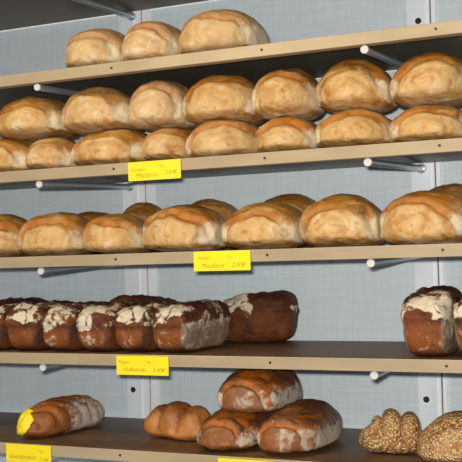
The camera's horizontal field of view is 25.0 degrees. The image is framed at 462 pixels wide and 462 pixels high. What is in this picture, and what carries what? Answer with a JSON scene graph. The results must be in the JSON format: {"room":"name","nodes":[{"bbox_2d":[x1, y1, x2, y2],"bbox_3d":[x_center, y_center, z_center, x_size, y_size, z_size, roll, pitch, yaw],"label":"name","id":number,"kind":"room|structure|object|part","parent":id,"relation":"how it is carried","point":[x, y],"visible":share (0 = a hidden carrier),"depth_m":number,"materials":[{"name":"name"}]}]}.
{"room":"food shop","nodes":[
{"label":"food shop","id":0,"kind":"room"},
{"bbox_2d":[0,0,461,461],"bbox_3d":[-0.015,-0.018,3.061,3.800,2.200,0.050,-2,-2,25],"label":"wall","id":1,"kind":"structure","parent":0,"point":[343,299],"depth_m":2.99,"materials":[{"name":"grey paint"}]},
{"bbox_2d":[119,9,158,418],"bbox_3d":[-0.278,-0.009,3.151,0.104,2.200,0.012,-2,-2,25],"label":"upright","id":2,"kind":"object","parent":1,"relation":"attached to","point":[142,390],"visible":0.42,"depth_m":3.14,"materials":[{"name":"metal"}]},
{"bbox_2d":[40,364,64,370],"bbox_3d":[-0.393,0.350,2.931,0.026,0.041,0.469,-2,-2,25],"label":"support rod","id":3,"kind":"object","parent":2,"relation":"attached to","point":[43,367],"visible":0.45,"depth_m":2.73,"materials":[{"name":"metal"}]},
{"bbox_3d":[-0.392,0.351,2.934,0.018,0.018,0.463,-2,0,25],"label":"rod","id":4,"kind":"part","parent":3,"relation":"part of","materials":[{"name":"metal"}]},
{"bbox_2d":[0,340,461,372],"bbox_3d":[-0.124,0.326,2.799,3.600,0.029,0.477,-2,-2,25],"label":"shelf","id":5,"kind":"object","parent":3,"relation":"on","point":[380,356],"visible":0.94,"depth_m":2.52,"materials":[{"name":"brown wood"}]},
{"bbox_2d":[0,299,45,349],"bbox_3d":[-0.607,0.261,2.939,0.116,0.133,0.299,-2,-2,25],"label":"loaf","id":6,"kind":"object","parent":5,"relation":"on","point":[5,343],"visible":0.29,"depth_m":2.82,"materials":[{"name":"brown food"}]},
{"bbox_2d":[0,297,47,305],"bbox_3d":[-0.635,0.271,3.222,0.251,0.133,0.108,-2,-2,25],"label":"loaf","id":7,"kind":"object","parent":5,"relation":"on","point":[9,300],"visible":0.07,"depth_m":3.21,"materials":[{"name":"brown food"}]},
{"bbox_2d":[5,300,83,349],"bbox_3d":[-0.501,0.258,2.890,0.107,0.130,0.301,-2,-2,25],"label":"loaf","id":8,"kind":"object","parent":5,"relation":"on","point":[23,321],"visible":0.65,"depth_m":2.77,"materials":[{"name":"brown food"}]},
{"bbox_2d":[41,301,112,350],"bbox_3d":[-0.400,0.256,2.842,0.104,0.126,0.301,-2,-2,25],"label":"loaf","id":9,"kind":"object","parent":5,"relation":"on","point":[60,331],"visible":0.56,"depth_m":2.72,"materials":[{"name":"brown food"}]},
{"bbox_2d":[76,301,141,350],"bbox_3d":[-0.300,0.253,2.793,0.104,0.125,0.300,-2,-2,25],"label":"loaf","id":10,"kind":"object","parent":5,"relation":"on","point":[95,323],"visible":0.48,"depth_m":2.67,"materials":[{"name":"brown food"}]},
{"bbox_2d":[116,356,168,375],"bbox_3d":[-0.219,0.333,2.579,0.148,0.047,0.004,-2,-2,25],"label":"price card","id":11,"kind":"object","parent":5,"relation":"attached to","point":[126,365],"visible":1,"depth_m":2.58,"materials":[{"name":"yellow paper"}]},
{"bbox_2d":[114,301,176,350],"bbox_3d":[-0.200,0.248,2.748,0.103,0.126,0.302,-2,-2,25],"label":"loaf","id":12,"kind":"object","parent":5,"relation":"on","point":[134,330],"visible":0.59,"depth_m":2.62,"materials":[{"name":"brown food"}]},
{"bbox_2d":[109,294,181,302],"bbox_3d":[-0.247,0.252,3.039,0.230,0.137,0.108,-2,-2,25],"label":"loaf","id":13,"kind":"object","parent":5,"relation":"on","point":[135,298],"visible":0.18,"depth_m":3.01,"materials":[{"name":"brown food"}]},
{"bbox_2d":[152,299,230,351],"bbox_3d":[-0.099,0.243,2.699,0.108,0.129,0.300,-2,-2,25],"label":"loaf","id":14,"kind":"object","parent":5,"relation":"on","point":[199,324],"visible":1,"depth_m":2.60,"materials":[{"name":"brown food"}]},
{"bbox_2d":[223,290,299,342],"bbox_3d":[0.079,0.237,2.893,0.220,0.143,0.113,-2,-2,18],"label":"loaf","id":15,"kind":"object","parent":5,"relation":"on","point":[260,317],"visible":0.81,"depth_m":2.84,"materials":[{"name":"brown food"}]},
{"bbox_2d":[400,285,461,355],"bbox_3d":[0.474,0.205,2.408,0.112,0.157,0.258,-2,-2,25],"label":"loaf","id":16,"kind":"object","parent":5,"relation":"on","point":[426,313],"visible":0.9,"depth_m":2.31,"materials":[{"name":"brown food"}]},
{"bbox_2d":[452,299,461,351],"bbox_3d":[0.579,0.206,2.357,0.110,0.147,0.262,-2,-2,25],"label":"loaf","id":17,"kind":"object","parent":5,"relation":"on","point":[457,312],"visible":1,"depth_m":2.26,"materials":[{"name":"brown food"}]},
{"bbox_2d":[34,83,77,95],"bbox_3d":[-0.412,-0.386,2.954,0.026,0.041,0.469,-2,-2,25],"label":"support rod","id":18,"kind":"object","parent":2,"relation":"attached to","point":[38,87],"visible":0.54,"depth_m":2.80,"materials":[{"name":"metal"}]},
{"bbox_2d":[0,20,461,110],"bbox_3d":[-0.143,-0.411,2.822,3.600,0.029,0.477,-2,-2,25],"label":"shelf","id":19,"kind":"object","parent":18,"relation":"on","point":[316,56],"visible":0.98,"depth_m":2.61,"materials":[{"name":"brown wood"}]},
{"bbox_2d":[65,28,124,67],"bbox_3d":[-0.344,-0.483,2.817,0.170,0.125,0.249,-2,-2,25],"label":"loaf","id":20,"kind":"object","parent":19,"relation":"on","point":[92,46],"visible":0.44,"depth_m":2.72,"materials":[{"name":"beige food"}]},
{"bbox_2d":[121,21,180,60],"bbox_3d":[-0.188,-0.488,2.754,0.163,0.124,0.248,-2,-2,25],"label":"loaf","id":21,"kind":"object","parent":19,"relation":"on","point":[146,39],"visible":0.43,"depth_m":2.65,"materials":[{"name":"beige food"}]},
{"bbox_2d":[178,9,269,53],"bbox_3d":[-0.015,-0.495,2.648,0.210,0.124,0.250,-2,-2,25],"label":"loaf","id":22,"kind":"object","parent":19,"relation":"on","point":[209,30],"visible":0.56,"depth_m":2.55,"materials":[{"name":"beige food"}]},
{"bbox_2d":[36,181,133,190],"bbox_3d":[-0.405,-0.130,2.946,0.026,0.041,0.469,-2,-2,25],"label":"support rod","id":23,"kind":"object","parent":2,"relation":"attached to","point":[40,184],"visible":1,"depth_m":2.92,"materials":[{"name":"metal"}]},
{"bbox_2d":[0,138,461,190],"bbox_3d":[-0.137,-0.154,2.814,3.600,0.029,0.477,-2,-2,25],"label":"shelf","id":24,"kind":"object","parent":23,"relation":"on","point":[440,150],"visible":0.94,"depth_m":2.61,"materials":[{"name":"brown wood"}]},
{"bbox_2d":[0,138,34,171],"bbox_3d":[-0.606,-0.207,2.934,0.162,0.108,0.260,-2,-2,25],"label":"loaf","id":25,"kind":"object","parent":24,"relation":"on","point":[13,152],"visible":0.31,"depth_m":2.83,"materials":[{"name":"beige food"}]},
{"bbox_2d":[25,137,76,169],"bbox_3d":[-0.465,-0.207,2.869,0.145,0.097,0.256,-2,-2,25],"label":"loaf","id":26,"kind":"object","parent":24,"relation":"on","point":[54,152],"visible":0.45,"depth_m":2.77,"materials":[{"name":"beige food"}]},
{"bbox_2d":[0,96,80,141],"bbox_3d":[-0.533,-0.313,2.905,0.215,0.121,0.249,-2,-2,25],"label":"loaf","id":27,"kind":"object","parent":26,"relation":"on","point":[31,118],"visible":0.74,"depth_m":2.81,"materials":[{"name":"beige food"}]},
{"bbox_2d":[71,129,149,165],"bbox_3d":[-0.297,-0.220,2.795,0.223,0.109,0.260,-2,-2,25],"label":"loaf","id":28,"kind":"object","parent":24,"relation":"on","point":[113,146],"visible":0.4,"depth_m":2.69,"materials":[{"name":"beige food"}]},
{"bbox_2d":[61,87,144,135],"bbox_3d":[-0.338,-0.324,2.817,0.206,0.126,0.247,-2,-2,25],"label":"loaf","id":29,"kind":"object","parent":28,"relation":"on","point":[91,110],"visible":0.73,"depth_m":2.72,"materials":[{"name":"beige food"}]},
{"bbox_2d":[128,159,180,180],"bbox_3d":[-0.189,-0.150,2.573,0.148,0.047,0.004,-2,-2,25],"label":"price card","id":30,"kind":"object","parent":24,"relation":"attached to","point":[160,169],"visible":1,"depth_m":2.57,"materials":[{"name":"yellow paper"}]},
{"bbox_2d":[142,127,191,160],"bbox_3d":[-0.141,-0.220,2.712,0.128,0.097,0.260,-2,-2,25],"label":"loaf","id":31,"kind":"object","parent":24,"relation":"on","point":[165,143],"visible":0.51,"depth_m":2.61,"materials":[{"name":"beige food"}]},
{"bbox_2d":[128,80,198,131],"bbox_3d":[-0.172,-0.327,2.734,0.153,0.130,0.248,-2,-2,25],"label":"loaf","id":32,"kind":"object","parent":31,"relation":"on","point":[155,105],"visible":0.71,"depth_m":2.64,"materials":[{"name":"beige food"}]},
{"bbox_2d":[185,119,258,157],"bbox_3d":[0.001,-0.231,2.649,0.182,0.107,0.259,-2,-2,25],"label":"loaf","id":33,"kind":"object","parent":24,"relation":"on","point":[216,137],"visible":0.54,"depth_m":2.55,"materials":[{"name":"beige food"}]},
{"bbox_2d":[182,75,266,124],"bbox_3d":[-0.011,-0.334,2.662,0.192,0.127,0.248,-2,-2,25],"label":"loaf","id":34,"kind":"object","parent":33,"relation":"on","point":[212,97],"visible":0.7,"depth_m":2.57,"materials":[{"name":"beige food"}]},
{"bbox_2d":[255,116,318,152],"bbox_3d":[0.157,-0.232,2.583,0.153,0.098,0.255,-2,-2,25],"label":"loaf","id":35,"kind":"object","parent":24,"relation":"on","point":[283,133],"visible":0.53,"depth_m":2.49,"materials":[{"name":"beige food"}]},
{"bbox_2d":[251,68,324,120],"bbox_3d":[0.149,-0.338,2.582,0.157,0.126,0.247,-2,-2,25],"label":"loaf","id":36,"kind":"object","parent":35,"relation":"on","point":[291,91],"visible":0.78,"depth_m":2.49,"materials":[{"name":"beige food"}]},
{"bbox_2d":[315,108,392,147],"bbox_3d":[0.308,-0.239,2.503,0.185,0.100,0.259,-2,-2,25],"label":"loaf","id":37,"kind":"object","parent":24,"relation":"on","point":[355,126],"visible":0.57,"depth_m":2.40,"materials":[{"name":"beige food"}]},
{"bbox_2d":[316,59,397,113],"bbox_3d":[0.307,-0.347,2.512,0.179,0.127,0.248,-2,-2,25],"label":"loaf","id":38,"kind":"object","parent":37,"relation":"on","point":[351,83],"visible":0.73,"depth_m":2.42,"materials":[{"name":"beige food"}]},
{"bbox_2d":[389,104,461,142],"bbox_3d":[0.474,-0.244,2.428,0.176,0.097,0.255,-2,-2,25],"label":"loaf","id":39,"kind":"object","parent":24,"relation":"on","point":[423,122],"visible":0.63,"depth_m":2.33,"materials":[{"name":"beige food"}]},
{"bbox_2d":[389,52,461,108],"bbox_3d":[0.472,-0.351,2.429,0.183,0.124,0.246,-2,-2,25],"label":"loaf","id":40,"kind":"object","parent":39,"relation":"on","point":[432,78],"visible":0.88,"depth_m":2.33,"materials":[{"name":"beige food"}]},
{"bbox_2d":[38,265,133,274],"bbox_3d":[-0.400,0.098,2.939,0.026,0.041,0.469,-2,-2,25],"label":"support rod","id":41,"kind":"object","parent":2,"relation":"attached to","point":[42,270],"visible":0.61,"depth_m":2.82,"materials":[{"name":"metal"}]},
{"bbox_2d":[0,243,461,267],"bbox_3d":[-0.131,0.074,2.807,3.600,0.029,0.477,-2,-2,25],"label":"shelf","id":42,"kind":"object","parent":41,"relation":"on","point":[452,249],"visible":0.98,"depth_m":2.44,"materials":[{"name":"brown wood"}]},
{"bbox_2d":[0,214,28,256],"bbox_3d":[-0.642,0.014,2.931,0.182,0.123,0.226,-2,-2,25],"label":"loaf","id":43,"kind":"object","parent":42,"relation":"on","point":[10,225],"visible":0.54,"depth_m":2.85,"materials":[{"name":"beige food"}]},
{"bbox_2d":[16,212,95,255],"bbox_3d":[-0.466,0.008,2.845,0.205,0.122,0.229,-2,-2,25],"label":"loaf","id":44,"kind":"object","parent":42,"relation":"on","point":[59,233],"visible":0.78,"depth_m":2.76,"materials":[{"name":"beige food"}]},
{"bbox_2d":[79,211,108,254],"bbox_3d":[-0.401,0.008,3.075,0.187,0.133,0.196,-2,-2,25],"label":"loaf","id":45,"kind":"object","parent":42,"relation":"on","point":[90,215],"visible":0.12,"depth_m":3.02,"materials":[{"name":"brown food"}]},
{"bbox_2d":[82,213,153,253],"bbox_3d":[-0.292,0.008,2.761,0.164,0.109,0.228,-2,-2,25],"label":"loaf","id":46,"kind":"object","parent":42,"relation":"on","point":[117,233],"visible":0.84,"depth_m":2.68,"materials":[{"name":"beige food"}]},
{"bbox_2d":[123,202,161,252],"bbox_3d":[-0.243,-0.007,3.002,0.149,0.151,0.199,-2,-2,25],"label":"loaf","id":47,"kind":"object","parent":42,"relation":"on","point":[142,210],"visible":0.18,"depth_m":2.95,"materials":[{"name":"brown food"}]},
{"bbox_2d":[142,204,227,251],"bbox_3d":[-0.114,-0.006,2.679,0.210,0.123,0.228,-2,-2,25],"label":"loaf","id":48,"kind":"object","parent":42,"relation":"on","point":[187,227],"visible":0.86,"depth_m":2.59,"materials":[{"name":"beige food"}]},
{"bbox_2d":[190,199,237,250],"bbox_3d":[-0.055,-0.015,2.913,0.202,0.150,0.197,-2,-2,25],"label":"loaf","id":49,"kind":"object","parent":42,"relation":"on","point":[224,209],"visible":0.2,"depth_m":2.85,"materials":[{"name":"brown food"}]},
{"bbox_2d":[194,250,250,270],"bbox_3d":[-0.022,0.071,2.490,0.150,0.047,0.004,-2,-2,25],"label":"price card","id":50,"kind":"object","parent":42,"relation":"attached to","point":[209,260],"visible":1,"depth_m":2.49,"materials":[{"name":"yellow paper"}]},
{"bbox_2d":[221,202,305,249],"bbox_3d":[0.089,-0.012,2.585,0.200,0.118,0.227,-2,-2,25],"label":"loaf","id":51,"kind":"object","parent":42,"relation":"on","point":[262,225],"visible":0.84,"depth_m":2.50,"materials":[{"name":"beige food"}]},
{"bbox_2d":[264,194,315,247],"bbox_3d":[0.155,-0.024,2.812,0.192,0.153,0.197,-2,-2,25],"label":"loaf","id":52,"kind":"object","parent":42,"relation":"on","point":[301,202],"visible":0.18,"depth_m":2.75,"materials":[{"name":"brown food"}]},
{"bbox_2d":[299,193,384,246],"bbox_3d":[0.272,-0.025,2.498,0.193,0.130,0.225,-2,-2,25],"label":"loaf","id":53,"kind":"object","parent":42,"relation":"on","point":[337,220],"visible":0.91,"depth_m":2.41,"materials":[{"name":"beige food"}]},
{"bbox_2d":[380,190,461,244],"bbox_3d":[0.459,-0.031,2.407,0.211,0.126,0.232,-2,-2,25],"label":"loaf","id":54,"kind":"object","parent":42,"relation":"on","point":[427,216],"visible":0.88,"depth_m":2.32,"materials":[{"name":"beige food"}]},
{"bbox_2d":[430,183,461,198],"bbox_3d":[0.562,-0.042,2.621,0.197,0.156,0.197,-2,-2,25],"label":"loaf","id":55,"kind":"object","parent":42,"relation":"on","point":[454,188],"visible":0.11,"depth_m":2.57,"materials":[{"name":"brown food"}]},
{"bbox_2d":[71,0,134,20],"bbox_3d":[-0.401,-0.649,2.953,0.026,0.041,0.469,-2,-2,25],"label":"support rod","id":56,"kind":"object","parent":2,"relation":"attached to","point":[130,15],"visible":1,"depth_m":3.03,"materials":[{"name":"metal"}]},
{"bbox_2d":[0,0,208,30],"bbox_3d":[-0.150,-0.672,2.830,3.600,0.029,0.477,-2,-2,25],"label":"shelf","id":57,"kind":"object","parent":56,"relation":"on","point":[14,14],"visible":1,"depth_m":3.12,"materials":[{"name":"brown"}]},
{"bbox_3d":[-0.304,-0.008,3.158,0.051,2.200,0.004,-2,-2,25],"label":"plate","id":58,"kind":"part","parent":2,"relation":"part of","materials":[{"name":"grey metal"}]},
{"bbox_2d":[0,412,430,461],"bbox_3d":[-0.118,0.563,2.792,3.600,0.029,0.477,-2,-2,25],"label":"shelf","id":59,"kind":"object","parent":1,"relation":"attached to","point":[112,438],"visible":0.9,"depth_m":2.64,"materials":[{"name":"brown wood"}]},
{"bbox_2d":[6,443,50,461],"bbox_3d":[-0.529,0.582,2.720,0.142,0.047,0.004,-2,-2,25],"label":"price card","id":60,"kind":"object","parent":59,"relation":"attached to","point":[14,452],"visible":1,"depth_m":2.72,"materials":[{"name":"yellow paper"}]},
{"bbox_2d":[17,395,103,437],"bbox_3d":[-0.475,0.513,2.922,0.130,0.097,0.343,-2,-2,29],"label":"loaf","id":61,"kind":"object","parent":59,"relation":"on","point":[62,414],"visible":1,"depth_m":2.84,"materials":[{"name":"brown food"}]},
{"bbox_2d":[143,401,210,440],"bbox_3d":[-0.137,0.498,2.752,0.223,0.100,0.116,-3,-2,40],"label":"loaf","id":62,"kind":"object","parent":59,"relation":"on","point":[178,420],"visible":0.87,"depth_m":2.70,"materials":[{"name":"brown food"}]},
{"bbox_2d":[197,408,272,449],"bbox_3d":[0.025,0.489,2.644,0.162,0.103,0.300,-2,-2,25],"label":"loaf","id":63,"kind":"object","parent":59,"relation":"on","point":[222,430],"visible":0.67,"depth_m":2.53,"materials":[{"name":"brown food"}]},
{"bbox_2d":[217,368,301,412],"bbox_3d":[0.080,0.393,2.624,0.162,0.111,0.296,-2,-2,25],"label":"loaf","id":64,"kind":"object","parent":63,"relation":"on","point":[244,390],"visible":0.85,"depth_m":2.51,"materials":[{"name":"brown food"}]},
{"bbox_2d":[218,458,274,461],"bbox_3d":[0.036,0.562,2.454,0.146,0.047,0.004,-2,-2,25],"label":"price card","id":65,"kind":"object","parent":59,"relation":"attached to","point":[219,459],"visible":1,"depth_m":2.46,"materials":[{"name":"yellow paper"}]},
{"bbox_2d":[256,399,341,453],"bbox_3d":[0.175,0.478,2.579,0.150,0.113,0.329,-2,-2,28],"label":"loaf","id":66,"kind":"object","parent":59,"relation":"on","point":[302,425],"visible":1,"depth_m":2.47,"materials":[{"name":"brown food"}]},
{"bbox_2d":[359,408,421,453],"bbox_3d":[0.383,0.474,2.472,0.163,0.106,0.099,-2,-2,18],"label":"loaf","id":67,"kind":"object","parent":59,"relation":"on","point":[394,433],"visible":0.93,"depth_m":2.43,"materials":[{"name":"brown food"}]},
{"bbox_2d":[417,410,461,461],"bbox_3d":[0.534,0.465,2.378,0.192,0.110,0.260,-2,-2,25],"label":"loaf","id":68,"kind":"object","parent":59,"relation":"on","point":[441,440],"visible":1,"depth_m":2.29,"materials":[{"name":"brown food"}]},
{"bbox_2d":[406,0,447,430],"bbox_3d":[0.523,-0.041,2.773,0.076,2.200,0.012,-2,-2,25],"label":"upright","id":69,"kind":"object","parent":1,"relation":"attached to","point":[429,272],"visible":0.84,"depth_m":2.76,"materials":[{"name":"metal"}]},
{"bbox_2d":[370,371,388,379],"bbox_3d":[0.420,0.317,2.548,0.026,0.041,0.469,-2,-2,25],"label":"support rod","id":70,"kind":"object","parent":69,"relation":"attached to","point":[374,375],"visible":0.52,"depth_m":2.34,"materials":[{"name":"metal"}]},
{"bbox_3d":[0.422,0.319,2.550,0.018,0.018,0.463,-2,0,25],"label":"rod","id":71,"kind":"part","parent":70,"relation":"part of","materials":[{"name":"metal"}]},
{"bbox_2d":[360,45,403,67],"bbox_3d":[0.402,-0.419,2.570,0.026,0.041,0.469,-2,-2,25],"label":"support rod","id":72,"kind":"object","parent":69,"relation":"attached to","point":[364,49],"visible":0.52,"depth_m":2.45,"materials":[{"name":"metal"}]},
{"bbox_2d":[364,158,425,172],"bbox_3d":[0.408,-0.163,2.562,0.026,0.041,0.469,-2,-2,25],"label":"support rod","id":73,"kind":"object","parent":69,"relation":"attached to","point":[420,168],"visible":1,"depth_m":2.52,"materials":[{"name":"metal"}]},
{"bbox_2d":[367,257,427,266],"bbox_3d":[0.414,0.065,2.555,0.026,0.041,0.469,-2,-2,25],"label":"support rod","id":74,"kind":"object","parent":69,"relation":"attached to","point":[382,261],"visible":0.58,"depth_m":2.42,"materials":[{"name":"metal"}]}
]}

